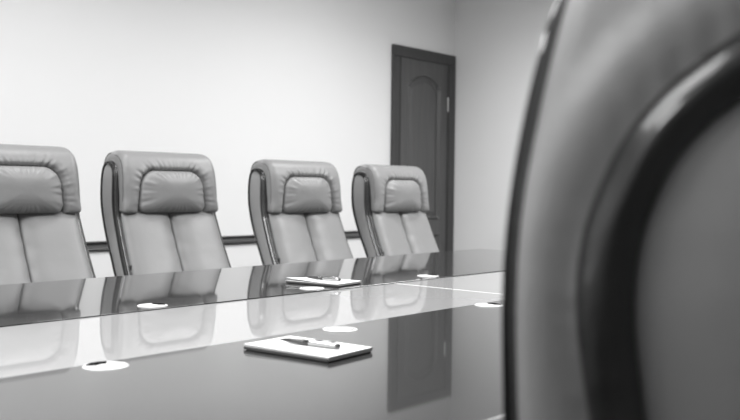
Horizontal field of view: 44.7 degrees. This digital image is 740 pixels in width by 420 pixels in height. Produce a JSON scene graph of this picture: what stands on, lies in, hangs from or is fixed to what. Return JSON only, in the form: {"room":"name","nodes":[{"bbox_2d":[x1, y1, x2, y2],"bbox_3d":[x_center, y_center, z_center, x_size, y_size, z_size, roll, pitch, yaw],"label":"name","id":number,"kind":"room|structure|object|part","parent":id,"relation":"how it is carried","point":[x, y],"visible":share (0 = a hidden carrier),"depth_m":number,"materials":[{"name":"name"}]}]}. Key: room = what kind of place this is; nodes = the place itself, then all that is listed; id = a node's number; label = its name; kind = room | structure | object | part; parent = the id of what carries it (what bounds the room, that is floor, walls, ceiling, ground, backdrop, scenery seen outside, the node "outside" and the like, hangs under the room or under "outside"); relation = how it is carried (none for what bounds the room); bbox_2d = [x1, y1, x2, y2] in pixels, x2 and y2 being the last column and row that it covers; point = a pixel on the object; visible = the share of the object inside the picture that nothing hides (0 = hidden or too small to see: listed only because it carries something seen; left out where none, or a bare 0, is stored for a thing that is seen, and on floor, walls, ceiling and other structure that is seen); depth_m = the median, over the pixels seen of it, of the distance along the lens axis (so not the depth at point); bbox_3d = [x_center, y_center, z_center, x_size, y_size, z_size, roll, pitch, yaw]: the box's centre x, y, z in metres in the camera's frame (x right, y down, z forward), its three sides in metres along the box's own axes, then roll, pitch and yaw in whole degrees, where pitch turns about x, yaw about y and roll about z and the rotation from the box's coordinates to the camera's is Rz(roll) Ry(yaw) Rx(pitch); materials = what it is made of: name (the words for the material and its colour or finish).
{"room":"conference room","nodes":[
{"label":"conference room","id":0,"kind":"room"},
{"bbox_2d":[0,0,454,277],"bbox_3d":[-2.342,-0.464,4.099,0.100,2.800,9.270,2,2,41],"label":"wall","id":1,"kind":"structure","parent":0,"point":[237,84],"depth_m":5.60,"materials":[{"name":"white paint"}]},
{"bbox_2d":[86,231,359,250],"bbox_3d":[-2.571,0.217,3.769,0.027,0.054,8.258,2,2,41],"label":"trim","id":2,"kind":"structure","parent":1,"relation":"attached to","point":[239,239],"depth_m":5.70,"materials":[{"name":"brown wood"}]},
{"bbox_2d":[390,44,455,251],"bbox_3d":[0.443,-0.185,7.140,0.081,2.160,0.794,2,2,41],"label":"door","id":3,"kind":"structure","parent":1,"relation":"in","point":[423,82],"depth_m":7.20,"materials":[{"name":"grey wood"}]},
{"bbox_2d":[453,0,556,250],"bbox_3d":[3.361,-0.426,5.189,7.026,2.800,0.100,2,2,41],"label":"wall","id":4,"kind":"structure","parent":0,"point":[498,42],"depth_m":7.23,"materials":[{"name":"white paint"}]},
{"bbox_3d":[0.316,1.072,1.782,7.226,0.100,9.270,2,2,41],"label":"floor","id":5,"kind":"structure","parent":0,"visible":0},
{"bbox_2d":[0,144,95,284],"bbox_3d":[-1.231,0.356,3.391,0.825,1.219,0.583,2,2,41],"label":"chair","id":6,"kind":"object","parent":5,"relation":"on","point":[42,238],"visible":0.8,"depth_m":3.52,"materials":[{"name":"grey leather"}]},
{"bbox_2d":[0,214,30,284],"bbox_3d":[-1.395,0.266,3.351,0.266,0.526,0.275,2,2,41],"label":"cushion","id":7,"kind":"object","parent":6,"relation":"on","point":[15,247],"depth_m":3.43,"materials":[{"name":"grey leather"}]},
{"bbox_2d":[0,166,62,213],"bbox_3d":[-1.348,-0.078,3.488,0.076,0.185,0.354,2,2,41],"label":"headrest pillow","id":8,"kind":"object","parent":6,"relation":"on","point":[23,189],"depth_m":3.49,"materials":[{"name":"grey leather"}]},
{"bbox_2d":[17,211,92,282],"bbox_3d":[-1.213,0.263,3.558,0.266,0.526,0.275,2,2,41],"label":"cushion","id":9,"kind":"object","parent":6,"relation":"on","point":[54,247],"depth_m":3.54,"materials":[{"name":"grey leather"}]},
{"bbox_3d":[-1.183,0.161,3.687,0.372,0.751,0.046,2,2,35],"label":"trim","id":10,"kind":"part","parent":6,"relation":"part of","materials":[{"name":"grey leather"}]},
{"bbox_2d":[100,150,230,275],"bbox_3d":[-0.761,0.350,3.926,0.825,1.215,0.583,2,2,41],"label":"chair","id":11,"kind":"object","parent":5,"relation":"on","point":[159,209],"visible":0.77,"depth_m":3.94,"materials":[{"name":"grey leather"}]},
{"bbox_3d":[-0.903,0.143,4.048,0.401,0.801,0.556,2,2,41],"label":"backrest","id":12,"kind":"part","parent":11,"relation":"part of","materials":[{"name":"grey leather"}]},
{"bbox_3d":[-1.069,0.171,3.841,0.027,0.734,0.321,-1,2,-42],"label":"panel","id":13,"kind":"part","parent":11,"relation":"part of","materials":[{"name":"grey leather"}]},
{"bbox_3d":[-1.051,0.162,3.838,0.046,0.751,0.372,-1,2,-43],"label":"trim","id":14,"kind":"part","parent":11,"relation":"part of","materials":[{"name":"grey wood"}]},
{"bbox_2d":[121,211,181,274],"bbox_3d":[-0.925,0.262,3.885,0.266,0.526,0.275,2,2,41],"label":"cushion","id":15,"kind":"object","parent":11,"relation":"on","point":[151,242],"depth_m":3.88,"materials":[{"name":"grey leather"}]},
{"bbox_2d":[138,171,203,212],"bbox_3d":[-0.878,-0.081,4.022,0.076,0.185,0.354,2,2,41],"label":"headrest pillow","id":16,"kind":"object","parent":11,"relation":"on","point":[158,191],"depth_m":3.98,"materials":[{"name":"grey leather"}]},
{"bbox_2d":[168,211,229,270],"bbox_3d":[-0.743,0.260,4.092,0.266,0.526,0.275,2,2,41],"label":"cushion","id":17,"kind":"object","parent":11,"relation":"on","point":[197,237],"depth_m":4.07,"materials":[{"name":"grey leather"}]},
{"bbox_3d":[-0.713,0.157,4.221,0.372,0.751,0.046,2,2,35],"label":"trim","id":18,"kind":"part","parent":11,"relation":"part of","materials":[{"name":"grey leather"}]},
{"bbox_2d":[0,249,503,419],"bbox_3d":[-0.136,0.626,2.354,2.082,0.753,4.543,2,2,41],"label":"conference table","id":19,"kind":"object","parent":5,"relation":"on","point":[168,345],"visible":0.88,"depth_m":1.79,"materials":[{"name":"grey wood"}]},
{"bbox_2d":[244,336,372,361],"bbox_3d":[-0.118,0.262,1.710,0.206,0.012,0.135,2,2,36],"label":"notepad","id":20,"kind":"object","parent":19,"relation":"on","point":[273,346],"visible":0.77,"depth_m":1.68,"materials":[{"name":"grey paper"}]},
{"bbox_2d":[279,338,340,348],"bbox_3d":[-0.116,0.251,1.709,0.141,0.014,0.012,1,2,31],"label":"pen","id":21,"kind":"object","parent":20,"relation":"on","point":[316,343],"visible":1,"depth_m":1.70,"materials":[{"name":"grey metal"}]},
{"bbox_2d":[286,277,360,286],"bbox_3d":[-0.151,0.229,2.927,0.206,0.018,0.135,2,2,32],"label":"notepad","id":22,"kind":"object","parent":19,"relation":"on","point":[303,280],"visible":0.73,"depth_m":2.89,"materials":[{"name":"grey paper"}]},
{"bbox_2d":[307,276,340,280],"bbox_3d":[-0.153,0.221,2.915,0.141,0.014,0.012,2,2,33],"label":"pen","id":23,"kind":"object","parent":22,"relation":"on","point":[328,278],"visible":1,"depth_m":2.90,"materials":[{"name":"grey metal"}]},
{"bbox_2d":[248,159,352,264],"bbox_3d":[-0.200,0.347,4.564,0.825,1.203,0.583,2,2,41],"label":"chair","id":24,"kind":"object","parent":5,"relation":"on","point":[294,206],"visible":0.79,"depth_m":4.57,"materials":[{"name":"grey leather"}]},
{"bbox_3d":[-0.342,0.146,4.686,0.401,0.801,0.556,2,2,41],"label":"backrest","id":25,"kind":"part","parent":24,"relation":"part of","materials":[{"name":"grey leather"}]},
{"bbox_3d":[-0.507,0.174,4.479,0.027,0.734,0.321,-1,2,-42],"label":"panel","id":26,"kind":"part","parent":24,"relation":"part of","materials":[{"name":"grey leather"}]},
{"bbox_3d":[-0.490,0.166,4.476,0.046,0.751,0.372,-1,2,-43],"label":"trim","id":27,"kind":"part","parent":24,"relation":"part of","materials":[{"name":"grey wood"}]},
{"bbox_2d":[269,212,316,263],"bbox_3d":[-0.364,0.266,4.523,0.266,0.526,0.275,2,2,41],"label":"cushion","id":28,"kind":"object","parent":24,"relation":"on","point":[292,237],"depth_m":4.51,"materials":[{"name":"grey leather"}]},
{"bbox_2d":[282,177,331,212],"bbox_3d":[-0.317,-0.078,4.660,0.076,0.185,0.354,2,2,41],"label":"headrest pillow","id":29,"kind":"object","parent":24,"relation":"on","point":[299,194],"depth_m":4.61,"materials":[{"name":"grey leather"}]},
{"bbox_2d":[303,212,352,260],"bbox_3d":[-0.182,0.263,4.730,0.266,0.526,0.275,2,2,41],"label":"cushion","id":30,"kind":"object","parent":24,"relation":"on","point":[328,239],"depth_m":4.71,"materials":[{"name":"grey leather"}]},
{"bbox_2d":[351,164,438,256],"bbox_3d":[0.317,0.341,5.152,0.825,1.199,0.583,2,2,39],"label":"chair","id":31,"kind":"object","parent":5,"relation":"on","point":[390,204],"visible":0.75,"depth_m":5.14,"materials":[{"name":"grey leather"}]},
{"bbox_3d":[0.170,0.142,5.269,0.401,0.801,0.556,2,2,39],"label":"backrest","id":32,"kind":"part","parent":31,"relation":"part of","materials":[{"name":"grey leather"}]},
{"bbox_3d":[0.013,0.170,5.057,0.027,0.734,0.321,-1,2,-44],"label":"panel","id":33,"kind":"part","parent":31,"relation":"part of","materials":[{"name":"grey leather"}]},
{"bbox_3d":[0.030,0.162,5.053,0.046,0.751,0.372,-1,2,-45],"label":"trim","id":34,"kind":"part","parent":31,"relation":"part of","materials":[{"name":"grey leather"}]},
{"bbox_2d":[372,211,411,255],"bbox_3d":[0.155,0.262,5.105,0.266,0.526,0.275,2,2,39],"label":"cushion","id":35,"kind":"object","parent":31,"relation":"on","point":[391,235],"depth_m":5.08,"materials":[{"name":"grey leather"}]},
{"bbox_2d":[383,180,420,211],"bbox_3d":[0.197,-0.082,5.244,0.076,0.185,0.354,2,2,39],"label":"headrest pillow","id":36,"kind":"object","parent":31,"relation":"on","point":[398,195],"depth_m":5.18,"materials":[{"name":"grey leather"}]},
{"bbox_2d":[399,211,438,253],"bbox_3d":[0.329,0.258,5.319,0.266,0.526,0.275,2,2,39],"label":"cushion","id":37,"kind":"object","parent":31,"relation":"on","point":[416,226],"depth_m":5.29,"materials":[{"name":"grey leather"}]},
{"bbox_2d":[502,0,739,419],"bbox_3d":[0.454,0.409,0.967,0.583,1.267,0.825,1,1,18],"label":"chair","id":38,"kind":"object","parent":5,"relation":"on","point":[621,278],"visible":1,"depth_m":0.66,"materials":[{"name":"grey leather"}]},
{"bbox_3d":[0.174,0.195,0.883,0.071,0.751,0.374,1,1,12],"label":"trim","id":39,"kind":"part","parent":38,"relation":"part of","materials":[{"name":"grey leather"}]},
{"bbox_3d":[0.371,0.196,0.704,0.401,0.686,0.283,1,1,18],"label":"trim","id":40,"kind":"part","parent":38,"relation":"part of","materials":[{"name":"black leather"}]},
{"bbox_3d":[0.371,0.216,0.706,0.314,0.639,0.258,1,1,18],"label":"panel","id":41,"kind":"part","parent":38,"relation":"part of","materials":[{"name":"grey leather"}]}
]}

